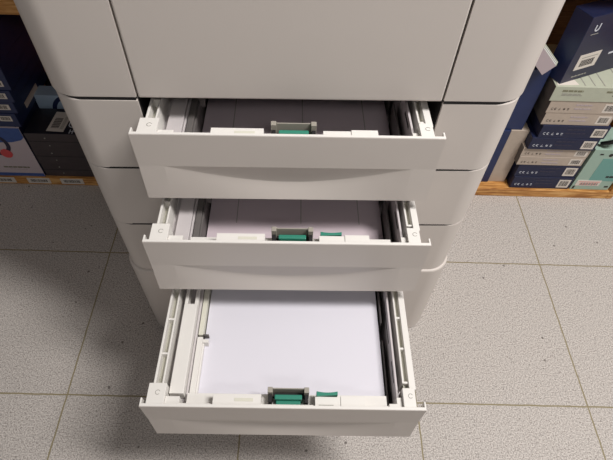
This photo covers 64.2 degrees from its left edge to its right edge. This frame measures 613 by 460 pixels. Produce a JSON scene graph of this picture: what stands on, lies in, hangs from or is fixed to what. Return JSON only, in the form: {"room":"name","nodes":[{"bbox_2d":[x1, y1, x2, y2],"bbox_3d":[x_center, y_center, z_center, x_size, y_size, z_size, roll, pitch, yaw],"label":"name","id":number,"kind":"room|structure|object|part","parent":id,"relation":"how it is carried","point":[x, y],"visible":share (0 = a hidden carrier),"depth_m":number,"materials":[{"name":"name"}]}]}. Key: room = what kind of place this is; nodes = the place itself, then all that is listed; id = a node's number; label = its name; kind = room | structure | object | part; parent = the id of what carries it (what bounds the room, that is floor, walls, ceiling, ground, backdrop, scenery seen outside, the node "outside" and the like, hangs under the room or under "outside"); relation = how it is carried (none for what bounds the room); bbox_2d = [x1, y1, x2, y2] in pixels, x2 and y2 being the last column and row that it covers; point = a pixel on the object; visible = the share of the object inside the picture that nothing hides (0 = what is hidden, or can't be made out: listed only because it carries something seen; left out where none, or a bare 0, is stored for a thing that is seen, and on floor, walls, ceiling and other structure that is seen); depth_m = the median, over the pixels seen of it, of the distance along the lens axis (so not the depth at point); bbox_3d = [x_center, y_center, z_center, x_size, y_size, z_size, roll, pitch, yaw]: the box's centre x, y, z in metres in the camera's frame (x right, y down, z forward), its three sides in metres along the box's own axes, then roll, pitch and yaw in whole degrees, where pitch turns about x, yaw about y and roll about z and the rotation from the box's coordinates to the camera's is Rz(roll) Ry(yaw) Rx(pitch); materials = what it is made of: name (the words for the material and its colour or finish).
{"room":"stationery shop","nodes":[
{"label":"stationery shop","id":0,"kind":"room"},
{"bbox_2d":[0,183,612,459],"bbox_3d":[-0.037,0.737,0.897,4.400,0.050,3.120,1,53,-1],"label":"floor","id":1,"kind":"structure","parent":0,"point":[511,346],"depth_m":1.21,"materials":[{"name":"tile"}]},
{"bbox_2d":[0,0,98,185],"bbox_3d":[-0.886,-0.710,1.151,0.925,1.250,0.476,1,53,-1],"label":"wooden shelf unit","id":2,"kind":"object","parent":1,"relation":"on","point":[8,7],"visible":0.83,"depth_m":1.49,"materials":[{"name":"brown wood"}]},
{"bbox_2d":[0,101,45,175],"bbox_3d":[-0.899,-0.285,1.454,0.223,0.190,0.162,1,53,-1],"label":"product box","id":3,"kind":"object","parent":2,"relation":"on","point":[17,157],"visible":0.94,"depth_m":1.41,"materials":[{"name":"grey cardboard"}]},
{"bbox_2d":[0,69,47,126],"bbox_3d":[-0.881,-0.384,1.381,0.211,0.044,0.221,1,53,-1],"label":"product box","id":4,"kind":"object","parent":3,"relation":"on","point":[6,119],"visible":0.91,"depth_m":1.34,"materials":[{"name":"blue cardboard"}]},
{"bbox_2d":[0,60,43,112],"bbox_3d":[-0.870,-0.410,1.350,0.210,0.036,0.221,1,53,-1],"label":"product box","id":5,"kind":"object","parent":4,"relation":"on","point":[5,107],"visible":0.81,"depth_m":1.32,"materials":[{"name":"blue cardboard"}]},
{"bbox_2d":[0,51,39,101],"bbox_3d":[-0.861,-0.431,1.321,0.210,0.036,0.221,1,53,-1],"label":"product box","id":6,"kind":"object","parent":5,"relation":"on","point":[12,95],"visible":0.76,"depth_m":1.29,"materials":[{"name":"blue cardboard"}]},
{"bbox_2d":[0,39,35,89],"bbox_3d":[-0.853,-0.455,1.293,0.210,0.036,0.221,1,53,-1],"label":"product box","id":7,"kind":"object","parent":6,"relation":"on","point":[15,73],"visible":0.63,"depth_m":1.27,"materials":[{"name":"blue cardboard"}]},
{"bbox_2d":[0,27,30,78],"bbox_3d":[-0.849,-0.475,1.262,0.210,0.036,0.221,1,53,-1],"label":"product box","id":8,"kind":"object","parent":7,"relation":"on","point":[18,47],"visible":0.44,"depth_m":1.25,"materials":[{"name":"blue cardboard"}]},
{"bbox_2d":[45,72,51,85],"bbox_3d":[-0.647,-0.471,1.604,0.325,0.193,0.150,1,53,-1],"label":"product box","id":9,"kind":"object","parent":2,"relation":"on","point":[47,83],"visible":0.02,"depth_m":1.50,"materials":[{"name":"black"}]},
{"bbox_2d":[34,86,63,108],"bbox_3d":[-0.638,-0.336,1.489,0.287,0.212,0.046,1,53,-1],"label":"product box","id":10,"kind":"object","parent":2,"relation":"on","point":[45,96],"visible":0.2,"depth_m":1.41,"materials":[{"name":"blue cardboard"}]},
{"bbox_2d":[40,163,94,176],"bbox_3d":[-0.688,-0.222,1.499,0.200,0.054,0.109,1,53,-1],"label":"product box","id":11,"kind":"object","parent":2,"relation":"on","point":[51,169],"visible":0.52,"depth_m":1.47,"materials":[{"name":"black cardboard"}]},
{"bbox_2d":[32,149,88,163],"bbox_3d":[-0.686,-0.255,1.453,0.200,0.058,0.109,1,53,-1],"label":"product box","id":12,"kind":"object","parent":11,"relation":"on","point":[43,155],"visible":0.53,"depth_m":1.42,"materials":[{"name":"black cardboard"}]},
{"bbox_2d":[24,108,81,149],"bbox_3d":[-0.681,-0.289,1.405,0.200,0.059,0.109,1,53,-1],"label":"product box","id":13,"kind":"object","parent":12,"relation":"on","point":[47,128],"visible":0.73,"depth_m":1.37,"materials":[{"name":"black cardboard"}]},
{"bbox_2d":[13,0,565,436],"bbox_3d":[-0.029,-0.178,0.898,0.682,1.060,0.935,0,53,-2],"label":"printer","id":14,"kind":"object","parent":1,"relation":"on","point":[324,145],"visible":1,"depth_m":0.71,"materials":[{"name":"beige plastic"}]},
{"bbox_3d":[-0.297,-0.517,0.721,0.127,0.322,0.600,0,53,-2],"label":"panel","id":15,"kind":"part","parent":14,"relation":"part of","materials":[{"name":"beige plastic"}]},
{"bbox_3d":[-0.302,-0.378,0.903,0.123,0.132,0.600,0,53,-2],"label":"panel","id":16,"kind":"part","parent":14,"relation":"part of","materials":[{"name":"beige plastic"}]},
{"bbox_3d":[-0.307,-0.293,1.014,0.123,0.144,0.600,0,53,-2],"label":"panel","id":17,"kind":"part","parent":14,"relation":"part of","materials":[{"name":"beige plastic"}]},
{"bbox_3d":[-0.311,-0.203,1.131,0.123,0.151,0.600,0,53,-2],"label":"panel","id":18,"kind":"part","parent":14,"relation":"part of","materials":[{"name":"beige plastic"}]},
{"bbox_3d":[-0.218,-0.290,0.820,0.015,0.068,0.404,1,53,-2],"label":"rail","id":19,"kind":"part","parent":14,"relation":"part of","materials":[{"name":"white plastic"}]},
{"bbox_3d":[-0.221,-0.146,0.885,0.015,0.068,0.404,1,53,-2],"label":"rail","id":20,"kind":"part","parent":14,"relation":"part of","materials":[{"name":"white plastic"}]},
{"bbox_3d":[-0.225,0.093,0.890,0.015,0.068,0.404,1,53,-1],"label":"rail","id":21,"kind":"part","parent":14,"relation":"part of","materials":[{"name":"white plastic"}]},
{"bbox_3d":[-0.028,-0.258,0.840,0.400,0.080,0.434,1,53,-2],"label":"paper drawer","id":22,"kind":"part","parent":14,"relation":"part of","materials":[{"name":"grey plastic"}]},
{"bbox_3d":[-0.031,-0.113,0.907,0.400,0.085,0.434,1,53,-2],"label":"paper drawer","id":23,"kind":"part","parent":14,"relation":"part of","materials":[{"name":"grey plastic"}]},
{"bbox_3d":[-0.035,0.300,0.770,0.422,0.130,0.010,1,53,-1],"label":"panel","id":24,"kind":"part","parent":14,"relation":"part of","materials":[{"name":"beige plastic"}]},
{"bbox_3d":[-0.035,0.130,0.911,0.400,0.088,0.434,1,53,-1],"label":"paper drawer","id":25,"kind":"part","parent":14,"relation":"part of","materials":[{"name":"grey plastic"}]},
{"bbox_3d":[-0.029,0.058,0.765,0.422,0.127,0.010,1,53,-2],"label":"panel","id":26,"kind":"part","parent":14,"relation":"part of","materials":[{"name":"beige plastic"}]},
{"bbox_3d":[-0.025,-0.088,0.699,0.422,0.122,0.010,1,53,-2],"label":"panel","id":27,"kind":"part","parent":14,"relation":"part of","materials":[{"name":"beige plastic"}]},
{"bbox_3d":[-0.028,0.262,0.745,0.042,0.026,0.014,1,53,-1],"label":"latch lever","id":28,"kind":"part","parent":14,"relation":"part of","materials":[{"name":"teal plastic"}]},
{"bbox_3d":[-0.028,-0.384,0.904,0.664,0.758,0.600,0,53,-2],"label":"frame","id":29,"kind":"part","parent":14,"relation":"part of","materials":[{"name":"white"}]},
{"bbox_2d":[198,289,384,395],"bbox_3d":[-0.024,0.203,0.863,0.297,0.068,0.210,1,53,-1],"label":"paper stack","id":30,"kind":"object","parent":14,"relation":"in","point":[318,340],"visible":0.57,"depth_m":0.83,"materials":[{"name":"white paper"}]},
{"bbox_3d":[-0.015,-0.290,0.559,0.421,0.324,0.030,0,53,-2],"label":"door","id":31,"kind":"part","parent":14,"relation":"part of","materials":[{"name":"beige plastic"}]},
{"bbox_3d":[-0.022,0.020,0.741,0.042,0.026,0.014,1,53,-2],"label":"latch lever","id":32,"kind":"part","parent":14,"relation":"part of","materials":[{"name":"teal plastic"}]},
{"bbox_3d":[-0.018,-0.124,0.676,0.042,0.026,0.014,1,53,-2],"label":"latch lever","id":33,"kind":"part","parent":14,"relation":"part of","materials":[{"name":"teal plastic"}]},
{"bbox_3d":[-0.020,-0.102,0.908,0.296,0.002,0.370,1,53,-2],"label":"lift plate","id":34,"kind":"part","parent":14,"relation":"part of","materials":[{"name":"grey"}]},
{"bbox_3d":[-0.017,-0.246,0.844,0.296,0.002,0.370,1,53,-2],"label":"lift plate","id":35,"kind":"part","parent":14,"relation":"part of","materials":[{"name":"grey"}]},
{"bbox_3d":[0.158,0.103,0.898,0.020,0.068,0.406,1,53,-1],"label":"rail","id":36,"kind":"part","parent":14,"relation":"part of","materials":[{"name":"white plastic"}]},
{"bbox_3d":[0.161,-0.140,0.896,0.020,0.068,0.406,1,53,-2],"label":"rail","id":37,"kind":"part","parent":14,"relation":"part of","materials":[{"name":"white plastic"}]},
{"bbox_3d":[0.164,-0.285,0.832,0.020,0.068,0.406,1,53,-2],"label":"rail","id":38,"kind":"part","parent":14,"relation":"part of","materials":[{"name":"white plastic"}]},
{"bbox_3d":[0.236,-0.202,1.152,0.123,0.151,0.600,0,53,-2],"label":"panel","id":39,"kind":"part","parent":14,"relation":"part of","materials":[{"name":"beige plastic"}]},
{"bbox_3d":[0.241,-0.292,1.034,0.123,0.144,0.600,0,53,-2],"label":"panel","id":40,"kind":"part","parent":14,"relation":"part of","materials":[{"name":"beige plastic"}]},
{"bbox_3d":[0.245,-0.376,0.924,0.123,0.132,0.600,0,53,-2],"label":"panel","id":41,"kind":"part","parent":14,"relation":"part of","materials":[{"name":"beige plastic"}]},
{"bbox_3d":[0.255,-0.516,0.741,0.127,0.322,0.600,0,53,-2],"label":"panel","id":42,"kind":"part","parent":14,"relation":"part of","materials":[{"name":"beige plastic"}]},
{"bbox_2d":[475,0,612,198],"bbox_3d":[0.690,-0.673,1.186,0.588,1.250,0.474,1,53,-1],"label":"wooden shelf unit","id":43,"kind":"object","parent":1,"relation":"on","point":[491,188],"visible":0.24,"depth_m":1.53,"materials":[{"name":"brown wood"}]},
{"bbox_2d":[481,129,510,181],"bbox_3d":[0.512,-0.262,1.482,0.116,0.206,0.120,1,53,-1],"label":"product box","id":44,"kind":"object","parent":43,"relation":"on","point":[506,133],"visible":0.2,"depth_m":1.44,"materials":[{"name":"blue cardboard"}]},
{"bbox_2d":[488,122,529,180],"bbox_3d":[0.597,-0.263,1.486,0.052,0.206,0.120,1,53,-1],"label":"product box","id":45,"kind":"object","parent":43,"relation":"on","point":[505,161],"visible":0.47,"depth_m":1.44,"materials":[{"name":"beige cardboard"}]},
{"bbox_2d":[505,66,550,129],"bbox_3d":[0.572,-0.380,1.322,0.070,0.193,0.100,1,53,-1],"label":"product box","id":46,"kind":"object","parent":45,"relation":"on","point":[526,101],"visible":0.27,"depth_m":1.29,"materials":[{"name":"blue cardboard"}]},
{"bbox_2d":[536,44,557,74],"bbox_3d":[0.575,-0.413,1.185,0.070,0.067,0.047,36,59,22],"label":"product box","id":47,"kind":"object","parent":46,"relation":"on","point":[546,61],"visible":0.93,"depth_m":1.17,"materials":[{"name":"grey cardboard"}]},
{"bbox_2d":[506,169,574,188],"bbox_3d":[0.722,-0.203,1.545,0.184,0.049,0.151,1,53,-1],"label":"product box","id":48,"kind":"object","parent":43,"relation":"on","point":[513,181],"visible":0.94,"depth_m":1.50,"materials":[{"name":"blue cardboard"}]},
{"bbox_2d":[511,161,581,176],"bbox_3d":[0.721,-0.235,1.507,0.185,0.049,0.151,1,53,-1],"label":"product box","id":49,"kind":"object","parent":48,"relation":"on","point":[517,169],"visible":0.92,"depth_m":1.46,"materials":[{"name":"blue cardboard"}]},
{"bbox_2d":[514,152,585,165],"bbox_3d":[0.714,-0.260,1.473,0.193,0.033,0.151,1,53,-1],"label":"product box","id":50,"kind":"object","parent":49,"relation":"on","point":[522,160],"visible":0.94,"depth_m":1.43,"materials":[{"name":"beige cardboard"}]},
{"bbox_2d":[518,142,590,157],"bbox_3d":[0.716,-0.281,1.448,0.196,0.033,0.151,1,53,-1],"label":"product box","id":51,"kind":"object","parent":50,"relation":"on","point":[523,151],"visible":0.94,"depth_m":1.40,"materials":[{"name":"beige cardboard"}]},
{"bbox_2d":[524,116,600,150],"bbox_3d":[0.720,-0.299,1.414,0.190,0.042,0.151,1,53,-1],"label":"product box","id":52,"kind":"object","parent":51,"relation":"on","point":[532,141],"visible":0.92,"depth_m":1.37,"materials":[{"name":"blue cardboard"}]},
{"bbox_2d":[529,108,610,138],"bbox_3d":[0.731,-0.325,1.381,0.186,0.042,0.151,1,53,-1],"label":"product box","id":53,"kind":"object","parent":52,"relation":"on","point":[541,130],"visible":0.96,"depth_m":1.34,"materials":[{"name":"blue cardboard"}]},
{"bbox_2d":[533,98,612,125],"bbox_3d":[0.724,-0.354,1.350,0.186,0.039,0.151,1,53,-1],"label":"product box","id":54,"kind":"object","parent":53,"relation":"on","point":[544,118],"visible":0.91,"depth_m":1.31,"materials":[{"name":"beige cardboard"}]},
{"bbox_2d":[538,88,612,114],"bbox_3d":[0.723,-0.377,1.318,0.188,0.039,0.151,1,53,-1],"label":"product box","id":55,"kind":"object","parent":54,"relation":"on","point":[577,107],"visible":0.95,"depth_m":1.27,"materials":[{"name":"beige cardboard"}]},
{"bbox_2d":[543,44,612,102],"bbox_3d":[0.755,-0.417,1.296,0.265,0.045,0.191,1,53,-1],"label":"product box","id":56,"kind":"object","parent":55,"relation":"on","point":[596,87],"visible":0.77,"depth_m":1.24,"materials":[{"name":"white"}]},
{"bbox_2d":[549,0,612,83],"bbox_3d":[0.717,-0.469,1.196,0.205,0.175,0.056,-19,56,-16],"label":"product box","id":57,"kind":"object","parent":56,"relation":"on","point":[585,47],"visible":0.98,"depth_m":1.16,"materials":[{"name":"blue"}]},
{"bbox_2d":[569,127,612,189],"bbox_3d":[0.880,-0.215,1.486,0.120,0.166,0.101,1,53,-1],"label":"product box","id":58,"kind":"object","parent":43,"relation":"on","point":[596,171],"visible":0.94,"depth_m":1.46,"materials":[{"name":"green cardboard"}]},
{"bbox_2d":[600,140,612,145],"bbox_3d":[0.896,-0.263,1.387,0.123,0.046,0.044,-22,57,-18],"label":"cable","id":59,"kind":"object","parent":58,"relation":"on","point":[609,142],"visible":1,"depth_m":1.37,"materials":[{"name":"black plastic"}]}
]}

